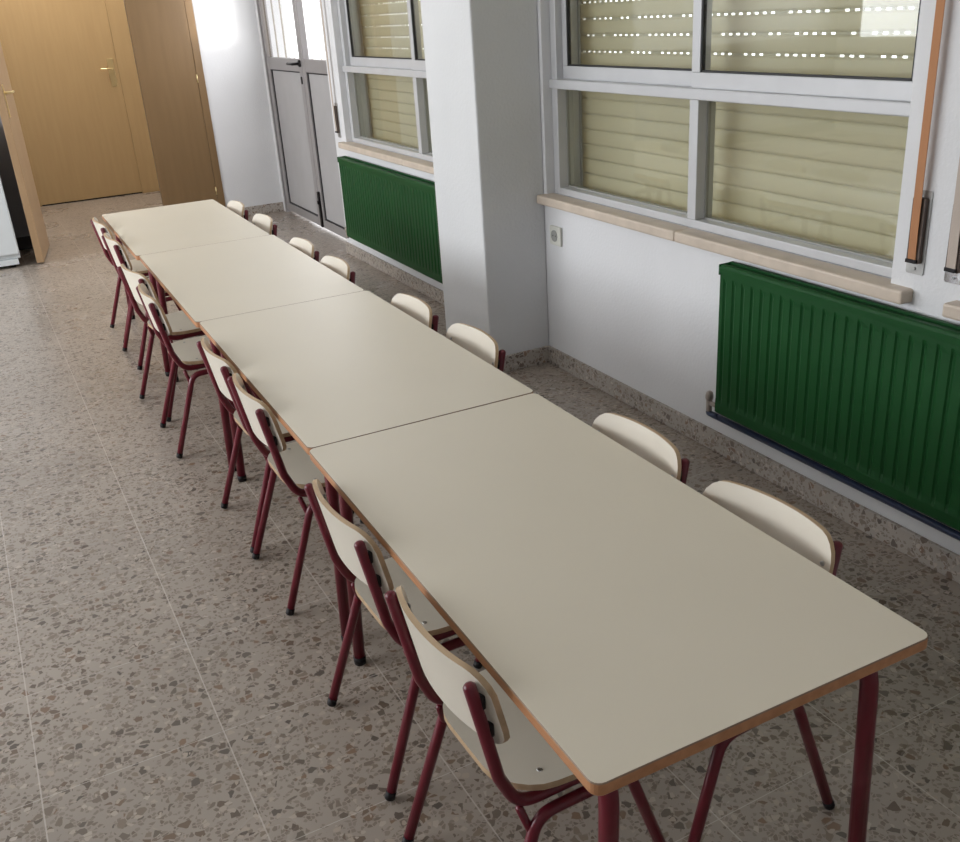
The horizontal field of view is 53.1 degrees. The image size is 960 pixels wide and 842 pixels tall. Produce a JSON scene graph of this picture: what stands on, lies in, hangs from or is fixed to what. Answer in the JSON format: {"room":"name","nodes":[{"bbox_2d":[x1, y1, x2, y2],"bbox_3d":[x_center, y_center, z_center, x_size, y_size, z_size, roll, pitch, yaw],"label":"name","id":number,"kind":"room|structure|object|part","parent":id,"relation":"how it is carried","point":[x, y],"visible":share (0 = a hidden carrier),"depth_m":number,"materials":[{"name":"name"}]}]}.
{"room":"school dining room","nodes":[
{"label":"school dining room","id":0,"kind":"room"},
{"bbox_2d":[0,116,29,237],"bbox_3d":[-5.489,-1.267,6.292,4.600,0.980,0.140,-15,26,-23],"label":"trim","id":1,"kind":"structure","parent":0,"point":[7,174],"depth_m":7.13,"materials":[{"name":"black paint"}]},
{"bbox_2d":[192,0,282,207],"bbox_3d":[-4.676,-2.373,6.299,6.562,2.900,0.140,-15,26,-23],"label":"wall","id":2,"kind":"structure","parent":0,"point":[227,30],"depth_m":7.65,"materials":[{"name":"white paint"}]},
{"bbox_2d":[0,0,225,262],"bbox_3d":[-2.722,-2.388,6.976,1.552,2.150,0.808,-15,26,-23],"label":"door","id":3,"kind":"structure","parent":2,"relation":"in","point":[163,33],"depth_m":7.36,"materials":[{"name":"brown wood"}]},
{"bbox_3d":[-3.194,-2.137,6.418,0.058,0.210,0.050,-11,24,-16],"label":"handle plate","id":4,"kind":"part","parent":3,"relation":"part of","materials":[{"name":"gold metal"}]},
{"bbox_3d":[-2.829,-2.503,7.258,1.465,2.150,0.169,-15,26,-23],"label":"frame","id":5,"kind":"part","parent":3,"relation":"part of","materials":[{"name":"brown wood"}]},
{"bbox_2d":[244,202,283,215],"bbox_3d":[-1.853,-1.755,7.995,0.447,0.075,0.013,-15,26,-23],"label":"baseboard","id":6,"kind":"structure","parent":2,"relation":"attached to","point":[273,207],"depth_m":8.02,"materials":[{"name":"stone"}]},
{"bbox_2d":[0,191,959,841],"bbox_3d":[-2.488,0.374,3.395,6.892,0.100,13.080,-15,26,-23],"label":"floor","id":7,"kind":"structure","parent":0,"point":[158,684],"depth_m":2.43,"materials":[{"name":"stone"}]},
{"bbox_2d":[0,178,20,266],"bbox_3d":[-3.661,-1.527,6.671,0.660,0.930,0.638,-15,26,-23],"label":"base cabinet","id":8,"kind":"object","parent":7,"relation":"on","point":[9,250],"visible":1,"depth_m":6.63,"materials":[{"name":"white ceramic"}]},
{"bbox_2d":[90,217,180,342],"bbox_3d":[-1.766,-0.778,5.048,0.404,0.609,0.365,-16,26,-26],"label":"chair","id":9,"kind":"object","parent":7,"relation":"on","point":[100,229],"visible":0.34,"depth_m":5.00,"materials":[{"name":"beige laminate"}]},
{"bbox_3d":[-1.917,-0.950,4.886,0.066,0.147,0.322,-16,26,-26],"label":"backrest","id":10,"kind":"part","parent":9,"relation":"part of","materials":[{"name":"beige laminate"}]},
{"bbox_3d":[-1.922,-0.676,5.191,0.206,0.307,0.026,-14,25,-23],"label":"leg","id":11,"kind":"part","parent":9,"relation":"part of","materials":[{"name":"paint"}]},
{"bbox_3d":[-1.758,-0.574,4.931,0.206,0.307,0.026,-18,27,-30],"label":"leg","id":12,"kind":"part","parent":9,"relation":"part of","materials":[{"name":"paint"}]},
{"bbox_3d":[-1.757,-0.817,5.039,0.285,0.024,0.324,-16,26,-26],"label":"seat","id":13,"kind":"part","parent":9,"relation":"part of","materials":[{"name":"beige laminate"}]},
{"bbox_2d":[101,232,199,369],"bbox_3d":[-1.552,-0.621,4.652,0.404,0.609,0.365,-16,26,-26],"label":"chair","id":14,"kind":"object","parent":7,"relation":"on","point":[118,255],"visible":0.38,"depth_m":4.51,"materials":[{"name":"beige laminate"}]},
{"bbox_3d":[-1.703,-0.793,4.490,0.066,0.147,0.322,-16,26,-26],"label":"backrest","id":15,"kind":"part","parent":14,"relation":"part of","materials":[{"name":"beige laminate"}]},
{"bbox_3d":[-1.707,-0.519,4.795,0.206,0.307,0.026,-14,25,-23],"label":"leg","id":16,"kind":"part","parent":14,"relation":"part of","materials":[{"name":"paint"}]},
{"bbox_3d":[-1.544,-0.417,4.535,0.206,0.307,0.026,-18,27,-30],"label":"leg","id":17,"kind":"part","parent":14,"relation":"part of","materials":[{"name":"paint"}]},
{"bbox_2d":[117,264,251,421],"bbox_3d":[-1.238,-0.378,4.041,0.404,0.609,0.364,-19,28,-31],"label":"chair","id":18,"kind":"object","parent":7,"relation":"on","point":[182,327],"visible":0.52,"depth_m":3.94,"materials":[{"name":"beige laminate"}]},
{"bbox_3d":[-1.382,-0.546,3.868,0.066,0.147,0.322,-19,28,-31],"label":"backrest","id":19,"kind":"part","parent":18,"relation":"part of","materials":[{"name":"beige laminate"}]},
{"bbox_3d":[-1.402,-0.269,4.171,0.206,0.307,0.026,-17,27,-27],"label":"leg","id":20,"kind":"part","parent":18,"relation":"part of","materials":[{"name":"paint"}]},
{"bbox_3d":[-1.214,-0.175,3.925,0.206,0.307,0.026,-21,29,-34],"label":"leg","id":21,"kind":"part","parent":18,"relation":"part of","materials":[{"name":"paint"}]},
{"bbox_3d":[-1.230,-0.417,4.033,0.285,0.024,0.324,-19,28,-31],"label":"seat","id":22,"kind":"part","parent":18,"relation":"part of","materials":[{"name":"beige laminate"}]},
{"bbox_2d":[102,199,269,376],"bbox_3d":[-1.480,-0.716,4.899,0.600,0.580,1.196,-15,26,-23],"label":"table","id":23,"kind":"object","parent":7,"relation":"on","point":[205,222],"visible":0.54,"depth_m":4.69,"materials":[{"name":"laminate"}]},
{"bbox_3d":[-1.829,-0.749,5.034,0.047,0.541,0.562,-15,26,-23],"label":"leg","id":24,"kind":"part","parent":23,"relation":"part of","materials":[{"name":"paint"}]},
{"bbox_3d":[-1.574,-0.565,4.569,0.047,0.541,0.562,-15,26,-23],"label":"leg","id":25,"kind":"part","parent":23,"relation":"part of","materials":[{"name":"paint"}]},
{"bbox_2d":[136,283,261,457],"bbox_3d":[-1.050,-0.240,3.692,0.404,0.609,0.364,-15,26,-23],"label":"chair","id":26,"kind":"object","parent":7,"relation":"on","point":[184,352],"visible":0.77,"depth_m":3.55,"materials":[{"name":"red metal"}]},
{"bbox_3d":[-1.206,-0.414,3.537,0.066,0.147,0.322,-15,26,-23],"label":"backrest","id":27,"kind":"part","parent":26,"relation":"part of","materials":[{"name":"beige laminate"}]},
{"bbox_3d":[-1.200,-0.141,3.844,0.206,0.307,0.026,-13,25,-20],"label":"leg","id":28,"kind":"part","parent":26,"relation":"part of","materials":[{"name":"paint"}]},
{"bbox_3d":[-1.041,-0.278,3.682,0.285,0.024,0.324,-15,26,-23],"label":"seat","id":29,"kind":"part","parent":26,"relation":"part of","materials":[{"name":"beige laminate"}]},
{"bbox_3d":[-1.054,-0.035,3.575,0.206,0.307,0.026,-16,26,-27],"label":"leg","id":30,"kind":"part","parent":26,"relation":"part of","materials":[{"name":"paint"}]},
{"bbox_3d":[-1.033,-0.184,3.918,0.214,0.307,0.027,-16,26,-27],"label":"leg","id":31,"kind":"part","parent":26,"relation":"part of","materials":[{"name":"paint"}]},
{"bbox_3d":[-0.887,-0.079,3.650,0.214,0.307,0.027,-13,25,-20],"label":"leg","id":32,"kind":"part","parent":26,"relation":"part of","materials":[{"name":"paint"}]},
{"bbox_2d":[227,200,248,220],"bbox_3d":[-1.408,-0.829,5.109,0.404,0.609,0.364,-15,26,-23],"label":"chair","id":33,"kind":"object","parent":7,"relation":"on","point":[237,207],"visible":0.12,"depth_m":5.09,"materials":[{"name":"beige laminate"}]},
{"bbox_2d":[196,338,294,552],"bbox_3d":[-0.621,0.022,3.021,0.404,0.609,0.364,-15,26,-25],"label":"chair","id":34,"kind":"object","parent":7,"relation":"on","point":[219,369],"visible":0.43,"depth_m":2.89,"materials":[{"name":"beige laminate"}]},
{"bbox_3d":[-0.774,-0.152,2.862,0.066,0.147,0.322,-15,26,-25],"label":"backrest","id":35,"kind":"part","parent":34,"relation":"part of","materials":[{"name":"beige laminate"}]},
{"bbox_3d":[-0.774,0.122,3.169,0.206,0.307,0.026,-14,25,-21],"label":"leg","id":36,"kind":"part","parent":34,"relation":"part of","materials":[{"name":"paint"}]},
{"bbox_3d":[-0.618,0.226,2.904,0.206,0.307,0.026,-17,27,-28],"label":"leg","id":37,"kind":"part","parent":34,"relation":"part of","materials":[{"name":"paint"}]},
{"bbox_3d":[-0.611,-0.017,3.011,0.285,0.024,0.324,-15,26,-25],"label":"seat","id":38,"kind":"part","parent":34,"relation":"part of","materials":[{"name":"beige laminate"}]},
{"bbox_2d":[139,235,363,470],"bbox_3d":[-0.928,-0.326,3.912,0.600,0.580,1.196,-15,26,-23],"label":"table","id":39,"kind":"object","parent":7,"relation":"on","point":[230,278],"visible":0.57,"depth_m":3.69,"materials":[{"name":"laminate"}]},
{"bbox_3d":[-1.277,-0.359,4.048,0.047,0.541,0.562,-15,26,-23],"label":"leg","id":40,"kind":"part","parent":39,"relation":"part of","materials":[{"name":"paint"}]},
{"bbox_3d":[-1.022,-0.175,3.582,0.047,0.541,0.562,-15,26,-23],"label":"leg","id":41,"kind":"part","parent":39,"relation":"part of","materials":[{"name":"paint"}]},
{"bbox_2d":[252,213,276,236],"bbox_3d":[-1.177,-0.674,4.715,0.404,0.609,0.364,-15,26,-23],"label":"chair","id":42,"kind":"object","parent":7,"relation":"on","point":[264,222],"visible":0.17,"depth_m":4.70,"materials":[{"name":"beige laminate"}]},
{"bbox_2d":[227,373,338,615],"bbox_3d":[-0.444,0.147,2.704,0.404,0.609,0.364,-15,26,-24],"label":"chair","id":43,"kind":"object","parent":7,"relation":"on","point":[290,462],"visible":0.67,"depth_m":2.57,"materials":[{"name":"beige laminate"}]},
{"bbox_3d":[-0.599,-0.027,2.548,0.066,0.147,0.322,-15,26,-24],"label":"backrest","id":44,"kind":"part","parent":43,"relation":"part of","materials":[{"name":"beige laminate"}]},
{"bbox_3d":[-0.595,0.246,2.855,0.206,0.307,0.026,-13,25,-20],"label":"leg","id":45,"kind":"part","parent":43,"relation":"part of","materials":[{"name":"paint"}]},
{"bbox_3d":[-0.435,0.108,2.694,0.285,0.024,0.324,-15,26,-24],"label":"seat","id":46,"kind":"part","parent":43,"relation":"part of","materials":[{"name":"beige laminate"}]},
{"bbox_3d":[-0.445,0.352,2.588,0.206,0.307,0.026,-17,27,-27],"label":"leg","id":47,"kind":"part","parent":43,"relation":"part of","materials":[{"name":"paint"}]},
{"bbox_2d":[252,237,318,397],"bbox_3d":[-0.881,-0.447,4.144,0.404,0.609,0.364,-15,26,-23],"label":"chair","id":48,"kind":"object","parent":7,"relation":"on","point":[303,245],"visible":0.13,"depth_m":4.12,"materials":[{"name":"beige laminate"}]},
{"bbox_3d":[-0.754,-0.695,4.115,0.066,0.147,0.322,-15,26,-23],"label":"backrest","id":49,"kind":"part","parent":48,"relation":"part of","materials":[{"name":"beige laminate"}]},
{"bbox_2d":[320,255,355,283],"bbox_3d":[-0.684,-0.306,3.788,0.404,0.609,0.364,-15,26,-23],"label":"chair","id":50,"kind":"object","parent":7,"relation":"on","point":[340,266],"visible":0.11,"depth_m":3.76,"materials":[{"name":"beige laminate"}]},
{"bbox_2d":[200,291,532,641],"bbox_3d":[-0.379,0.064,2.925,0.600,0.580,1.196,-15,26,-23],"label":"table","id":51,"kind":"object","parent":7,"relation":"on","point":[330,370],"visible":0.73,"depth_m":2.66,"materials":[{"name":"laminate"}]},
{"bbox_3d":[-0.727,0.031,3.060,0.047,0.541,0.562,-15,26,-23],"label":"leg","id":52,"kind":"part","parent":51,"relation":"part of","materials":[{"name":"paint"}]},
{"bbox_3d":[-0.473,0.216,2.594,0.047,0.541,0.562,-15,26,-23],"label":"leg","id":53,"kind":"part","parent":51,"relation":"part of","materials":[{"name":"paint"}]},
{"bbox_2d":[304,479,464,801],"bbox_3d":[-0.117,0.398,2.073,0.404,0.609,0.364,-15,26,-25],"label":"chair","id":54,"kind":"object","parent":7,"relation":"on","point":[354,553],"visible":0.55,"depth_m":1.94,"materials":[{"name":"beige laminate"}]},
{"bbox_3d":[-0.269,0.498,2.221,0.206,0.307,0.026,-13,25,-21],"label":"leg","id":55,"kind":"part","parent":54,"relation":"part of","materials":[{"name":"paint"}]},
{"bbox_3d":[-0.271,0.225,1.915,0.066,0.147,0.322,-15,26,-25],"label":"backrest","id":56,"kind":"part","parent":54,"relation":"part of","materials":[{"name":"beige laminate"}]},
{"bbox_3d":[-0.107,0.360,2.063,0.285,0.024,0.324,-15,26,-25],"label":"seat","id":57,"kind":"part","parent":54,"relation":"part of","materials":[{"name":"beige laminate"}]},
{"bbox_3d":[-0.115,0.603,1.956,0.206,0.307,0.026,-17,27,-28],"label":"leg","id":58,"kind":"part","parent":54,"relation":"part of","materials":[{"name":"paint"}]},
{"bbox_3d":[0.050,0.557,2.035,0.214,0.307,0.027,-13,25,-21],"label":"leg","id":59,"kind":"part","parent":54,"relation":"part of","materials":[{"name":"paint"}]},
{"bbox_2d":[352,293,438,513],"bbox_3d":[-0.345,-0.078,3.208,0.404,0.609,0.364,-15,26,-23],"label":"chair","id":60,"kind":"object","parent":7,"relation":"on","point":[413,306],"visible":0.12,"depth_m":3.18,"materials":[{"name":"beige laminate"}]},
{"bbox_3d":[-0.217,-0.326,3.179,0.066,0.147,0.322,-15,26,-23],"label":"backrest","id":61,"kind":"part","parent":60,"relation":"part of","materials":[{"name":"beige laminate"}]},
{"bbox_2d":[360,323,505,523],"bbox_3d":[-0.142,0.058,2.862,0.404,0.609,0.364,-15,26,-23],"label":"chair","id":62,"kind":"object","parent":7,"relation":"on","point":[474,340],"visible":0.17,"depth_m":2.83,"materials":[{"name":"beige laminate"}]},
{"bbox_3d":[-0.014,-0.190,2.833,0.066,0.147,0.322,-15,26,-23],"label":"backrest","id":63,"kind":"part","parent":62,"relation":"part of","materials":[{"name":"beige laminate"}]},
{"bbox_2d":[384,585,665,841],"bbox_3d":[0.090,0.553,1.682,0.404,0.609,0.364,-15,26,-25],"label":"chair","id":64,"kind":"object","parent":7,"relation":"on","point":[484,719],"visible":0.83,"depth_m":1.54,"materials":[{"name":"beige laminate"}]},
{"bbox_3d":[-0.063,0.654,1.830,0.206,0.307,0.026,-14,25,-21],"label":"leg","id":65,"kind":"part","parent":64,"relation":"part of","materials":[{"name":"paint"}]},
{"bbox_3d":[-0.064,0.380,1.524,0.066,0.147,0.322,-15,26,-25],"label":"backrest","id":66,"kind":"part","parent":64,"relation":"part of","materials":[{"name":"beige laminate"}]},
{"bbox_3d":[0.100,0.515,1.673,0.285,0.024,0.324,-15,26,-25],"label":"seat","id":67,"kind":"part","parent":64,"relation":"part of","materials":[{"name":"beige laminate"}]},
{"bbox_3d":[0.092,0.758,1.566,0.206,0.307,0.026,-17,27,-28],"label":"leg","id":68,"kind":"part","parent":64,"relation":"part of","materials":[{"name":"paint"}]},
{"bbox_3d":[0.257,0.712,1.645,0.214,0.307,0.027,-14,25,-21],"label":"leg","id":69,"kind":"part","parent":64,"relation":"part of","materials":[{"name":"paint"}]},
{"bbox_2d":[473,413,689,668],"bbox_3d":[0.224,0.337,2.162,0.404,0.609,0.364,-15,26,-23],"label":"chair","id":70,"kind":"object","parent":7,"relation":"on","point":[637,437],"visible":0.12,"depth_m":2.12,"materials":[{"name":"beige laminate"}]},
{"bbox_3d":[0.351,0.088,2.134,0.066,0.147,0.322,-15,26,-23],"label":"backrest","id":71,"kind":"part","parent":70,"relation":"part of","materials":[{"name":"beige laminate"}]},
{"bbox_2d":[309,393,927,841],"bbox_3d":[0.160,0.459,1.929,0.600,0.580,1.196,-14,26,-23],"label":"table","id":72,"kind":"object","parent":7,"relation":"on","point":[640,625],"visible":0.98,"depth_m":1.59,"materials":[{"name":"beige laminate"}]},
{"bbox_3d":[-0.189,0.425,2.066,0.047,0.541,0.562,-14,26,-23],"label":"leg","id":73,"kind":"part","parent":72,"relation":"part of","materials":[{"name":"paint"}]},
{"bbox_3d":[0.064,0.610,1.599,0.047,0.541,0.562,-14,26,-23],"label":"leg","id":74,"kind":"part","parent":72,"relation":"part of","materials":[{"name":"paint"}]},
{"bbox_3d":[0.508,0.496,1.794,0.047,0.541,0.562,-14,26,-23],"label":"leg","id":75,"kind":"part","parent":72,"relation":"part of","materials":[{"name":"paint"}]},
{"bbox_2d":[688,480,842,841],"bbox_3d":[0.414,0.473,1.817,0.404,0.609,0.364,-16,26,-26],"label":"chair","id":76,"kind":"object","parent":7,"relation":"on","point":[775,517],"visible":0.2,"depth_m":1.76,"materials":[{"name":"beige laminate"}]},
{"bbox_3d":[0.426,0.676,1.702,0.214,0.307,0.027,-18,27,-30],"label":"leg","id":77,"kind":"part","parent":76,"relation":"part of","materials":[{"name":"paint"}]},
{"bbox_3d":[0.537,0.222,1.796,0.066,0.147,0.322,-16,26,-26],"label":"backrest","id":78,"kind":"part","parent":76,"relation":"part of","materials":[{"name":"beige laminate"}]},
{"bbox_3d":[0.588,0.629,1.786,0.206,0.307,0.026,-14,25,-23],"label":"leg","id":79,"kind":"part","parent":76,"relation":"part of","materials":[{"name":"paint"}]},
{"bbox_2d":[420,0,548,354],"bbox_3d":[-0.010,-1.641,3.881,0.296,2.900,0.462,-15,26,-23],"label":"wall pillar","id":80,"kind":"structure","parent":0,"point":[482,56],"depth_m":3.96,"materials":[{"name":"paint"}]},
{"bbox_2d":[504,346,548,372],"bbox_3d":[0.178,-0.267,4.241,0.285,0.075,0.013,-15,26,-23],"label":"baseboard","id":81,"kind":"structure","parent":80,"relation":"attached to","point":[536,356],"depth_m":4.25,"materials":[{"name":"stone"}]},
{"bbox_2d":[254,0,959,554],"bbox_3d":[0.706,-1.383,3.173,0.300,2.900,10.970,-15,26,-23],"label":"wall","id":82,"kind":"structure","parent":0,"point":[639,309],"depth_m":3.50,"materials":[{"name":"white paint"}]},
{"bbox_2d":[256,0,346,238],"bbox_3d":[-1.282,-2.434,6.897,0.127,2.118,1.791,-15,26,-23],"label":"door","id":83,"kind":"structure","parent":82,"relation":"in","point":[299,93],"depth_m":7.13,"materials":[{"name":"grey metal"}]},
{"bbox_3d":[-1.257,-2.440,6.908,0.070,2.118,1.791,-15,26,-23],"label":"frame","id":84,"kind":"part","parent":83,"relation":"part of","materials":[{"name":"white metal"}]},
{"bbox_3d":[-1.479,-3.075,7.027,0.006,0.785,0.828,-15,26,-23],"label":"pane","id":85,"kind":"part","parent":83,"relation":"part of","materials":[{"name":"clear glass"}]},
{"bbox_3d":[-1.334,-2.553,6.863,0.065,0.048,0.155,-15,26,-23],"label":"handle","id":86,"kind":"part","parent":83,"relation":"part of","materials":[{"name":"black plastic"}]},
{"bbox_3d":[-1.418,-2.159,7.421,0.016,1.025,0.754,-15,26,-23],"label":"panel","id":87,"kind":"part","parent":83,"relation":"part of","materials":[{"name":"white metal"}]},
{"bbox_3d":[-1.088,-2.792,6.311,0.006,0.785,0.703,-15,26,-23],"label":"pane","id":88,"kind":"part","parent":83,"relation":"part of","materials":[{"name":"clear glass"}]},
{"bbox_3d":[-1.026,-1.875,6.705,0.016,1.025,0.629,-15,26,-23],"label":"panel","id":89,"kind":"part","parent":83,"relation":"part of","materials":[{"name":"white metal"}]},
{"bbox_2d":[320,0,340,137],"bbox_3d":[-0.966,-2.698,5.759,0.024,1.935,0.053,-15,26,-23],"label":"strap","id":90,"kind":"object","parent":82,"relation":"attached to","point":[335,105],"visible":1,"depth_m":6.05,"materials":[{"name":"fabric"}]},
{"bbox_3d":[-0.904,-1.911,6.104,0.004,0.212,0.053,-15,26,-23],"label":"wall plate","id":91,"kind":"part","parent":90,"relation":"part of","materials":[{"name":"metal"}]},
{"bbox_2d":[337,0,433,173],"bbox_3d":[-0.412,-2.061,5.005,0.156,1.410,2.041,-15,26,-23],"label":"window","id":92,"kind":"structure","parent":82,"relation":"in","point":[414,67],"depth_m":5.40,"materials":[{"name":"silver metal"}]},
{"bbox_3d":[-0.628,-1.586,5.672,0.079,0.037,1.053,-15,26,-23],"label":"sill","id":93,"kind":"part","parent":92,"relation":"part of","materials":[{"name":"beige stone"}]},
{"bbox_3d":[-0.570,-2.409,5.267,0.022,0.883,1.052,-15,26,-23],"label":"sash","id":94,"kind":"part","parent":92,"relation":"part of","materials":[{"name":"silver metal"}]},
{"bbox_2d":[357,0,410,57],"bbox_3d":[-0.547,-2.275,5.556,0.031,0.315,0.766,-15,26,-23],"label":"roller shutter","id":95,"kind":"object","parent":92,"relation":"attached to","point":[380,8],"depth_m":5.56,"materials":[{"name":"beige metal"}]},
{"bbox_3d":[-0.724,-2.423,5.869,0.031,1.396,0.032,-15,26,-23],"label":"guide rail","id":96,"kind":"part","parent":95,"relation":"part of","materials":[{"name":"silver metal"}]},
{"bbox_2d":[364,74,418,148],"bbox_3d":[-0.521,-1.862,5.739,0.031,0.386,0.758,-15,26,-23],"label":"roller shutter","id":97,"kind":"object","parent":92,"relation":"attached to","point":[391,104],"depth_m":5.73,"materials":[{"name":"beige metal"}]},
{"bbox_3d":[-0.166,-2.093,4.475,0.022,0.883,0.907,-15,26,-23],"label":"sash","id":98,"kind":"part","parent":92,"relation":"part of","materials":[{"name":"silver metal"}]},
{"bbox_3d":[-0.165,-1.251,4.826,0.079,0.037,0.984,-15,26,-23],"label":"sill","id":99,"kind":"part","parent":92,"relation":"part of","materials":[{"name":"beige stone"}]},
{"bbox_2d":[337,156,442,283],"bbox_3d":[-0.465,-1.151,5.475,0.070,0.534,1.862,-15,26,-23],"label":"radiator","id":100,"kind":"object","parent":82,"relation":"attached to","point":[392,213],"visible":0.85,"depth_m":5.46,"materials":[{"name":"green metal"}]},
{"bbox_2d":[346,242,443,304],"bbox_3d":[-0.402,-0.818,5.603,0.013,0.075,2.208,-15,26,-23],"label":"baseboard","id":101,"kind":"structure","parent":82,"relation":"attached to","point":[427,289],"depth_m":5.75,"materials":[{"name":"stone"}]},
{"bbox_2d":[550,225,561,246],"bbox_3d":[0.316,-0.773,4.008,0.014,0.080,0.084,-15,26,-23],"label":"wall socket","id":102,"kind":"object","parent":82,"relation":"attached to","point":[555,231],"visible":1,"depth_m":4.00,"materials":[{"name":"beige plastic"}]},
{"bbox_2d":[537,0,921,304],"bbox_3d":[0.685,-1.267,3.000,0.156,1.410,1.868,-15,26,-23],"label":"window","id":103,"kind":"structure","parent":82,"relation":"in","point":[704,87],"depth_m":3.09,"materials":[{"name":"silver metal"}]},
{"bbox_3d":[0.479,-0.784,3.648,0.079,0.037,0.924,-15,26,-23],"label":"sill","id":104,"kind":"part","parent":103,"relation":"part of","materials":[{"name":"beige stone"}]},
{"bbox_3d":[0.510,-1.627,3.291,0.022,0.883,0.871,-15,26,-23],"label":"sash","id":105,"kind":"part","parent":103,"relation":"part of","materials":[{"name":"silver metal"}]},
{"bbox_2d":[577,0,919,258],"bbox_3d":[0.794,-1.341,3.082,0.031,1.500,1.849,-15,26,-23],"label":"roller shutter","id":106,"kind":"object","parent":103,"relation":"attached to","point":[834,178],"visible":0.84,"depth_m":3.04,"materials":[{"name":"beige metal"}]},
{"bbox_3d":[0.397,-1.611,3.817,0.031,1.396,0.032,-15,26,-23],"label":"guide rail","id":107,"kind":"part","parent":106,"relation":"part of","materials":[{"name":"silver metal"}]},
{"bbox_3d":[0.903,-0.478,2.873,0.079,0.037,0.942,-15,26,-23],"label":"sill","id":108,"kind":"part","parent":103,"relation":"part of","materials":[{"name":"beige stone"}]},
{"bbox_3d":[0.866,-1.346,2.588,0.022,0.883,0.873,-15,26,-23],"label":"sash","id":109,"kind":"part","parent":103,"relation":"part of","materials":[{"name":"silver metal"}]},
{"bbox_2d":[548,345,959,583],"bbox_3d":[1.656,0.672,1.839,0.013,0.075,5.950,-15,26,-23],"label":"baseboard","id":110,"kind":"structure","parent":82,"relation":"attached to","point":[927,552],"depth_m":3.09,"materials":[{"name":"stone"}]},
{"bbox_2d":[705,261,959,540],"bbox_3d":[1.145,-0.004,2.519,0.070,0.546,1.655,-15,26,-23],"label":"radiator","id":111,"kind":"object","parent":82,"relation":"attached to","point":[866,390],"visible":1,"depth_m":2.68,"materials":[{"name":"green metal"}]},
{"bbox_3d":[0.781,-0.087,3.269,0.027,0.032,0.027,-15,26,-23],"label":"valve knob","id":112,"kind":"part","parent":111,"relation":"part of","materials":[{"name":"white plastic"}]},
{"bbox_2d":[905,0,945,275],"bbox_3d":[1.044,-1.251,2.076,0.024,1.914,0.053,-15,26,-23],"label":"strap","id":113,"kind":"object","parent":82,"relation":"attached to","point":[915,258],"visible":1,"depth_m":2.36,"materials":[{"name":"fabric"}]},
{"bbox_3d":[1.106,-0.474,2.418,0.004,0.212,0.053,-15,26,-23],"label":"wall plate","id":114,"kind":"part","parent":113,"relation":"part of","materials":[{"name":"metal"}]},
{"bbox_2d":[942,300,959,320],"bbox_3d":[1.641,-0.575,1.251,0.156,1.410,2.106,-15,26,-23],"label":"windowsill","id":115,"kind":"structure","parent":82,"relation":"in","point":[951,310],"depth_m":2.34,"materials":[{"name":"stone"}]},
{"bbox_2d":[944,157,959,284],"bbox_3d":[1.097,-1.213,1.980,0.024,1.914,0.053,-15,26,-23],"label":"strap","id":116,"kind":"object","parent":82,"relation":"attached to","point":[952,265],"visible":1,"depth_m":2.31,"materials":[{"name":"beige fabric"}]},
{"bbox_3d":[1.159,-0.436,2.322,0.004,0.212,0.053,-15,26,-23],"label":"wall plate","id":117,"kind":"part","parent":116,"relation":"part of","materials":[{"name":"silver metal"}]},
{"bbox_3d":[-3.727,-3.518,8.796,2.950,2.900,0.150,-15,26,-23],"label":"wall","id":118,"kind":"structure","parent":0,"visible":0},
{"bbox_2d":[0,0,159,206],"bbox_3d":[-3.801,-3.120,8.834,1.265,2.150,0.140,-15,26,-23],"label":"door","id":119,"kind":"structure","parent":118,"relation":"in","point":[71,66],"depth_m":8.91,"materials":[{"name":"brown wood"}]},
{"bbox_3d":[-3.433,-3.252,8.963,0.053,0.245,0.006,-15,26,-23],"label":"handle plate","id":120,"kind":"part","parent":119,"relation":"part of","materials":[{"name":"gold metal"}]},
{"bbox_3d":[-4.863,0.107,0.597,0.020,2.900,10.770,-15,26,-23],"label":"wall","id":121,"kind":"structure","parent":0,"visible":0},
{"bbox_2d":[16,236,32,249],"bbox_3d":[-5.303,-0.869,6.459,4.280,0.095,0.013,-15,26,-23],"label":"baseboard","id":122,"kind":"structure","parent":121,"relation":"attached to","point":[25,242],"depth_m":7.27,"materials":[{"name":"black"}]}
]}

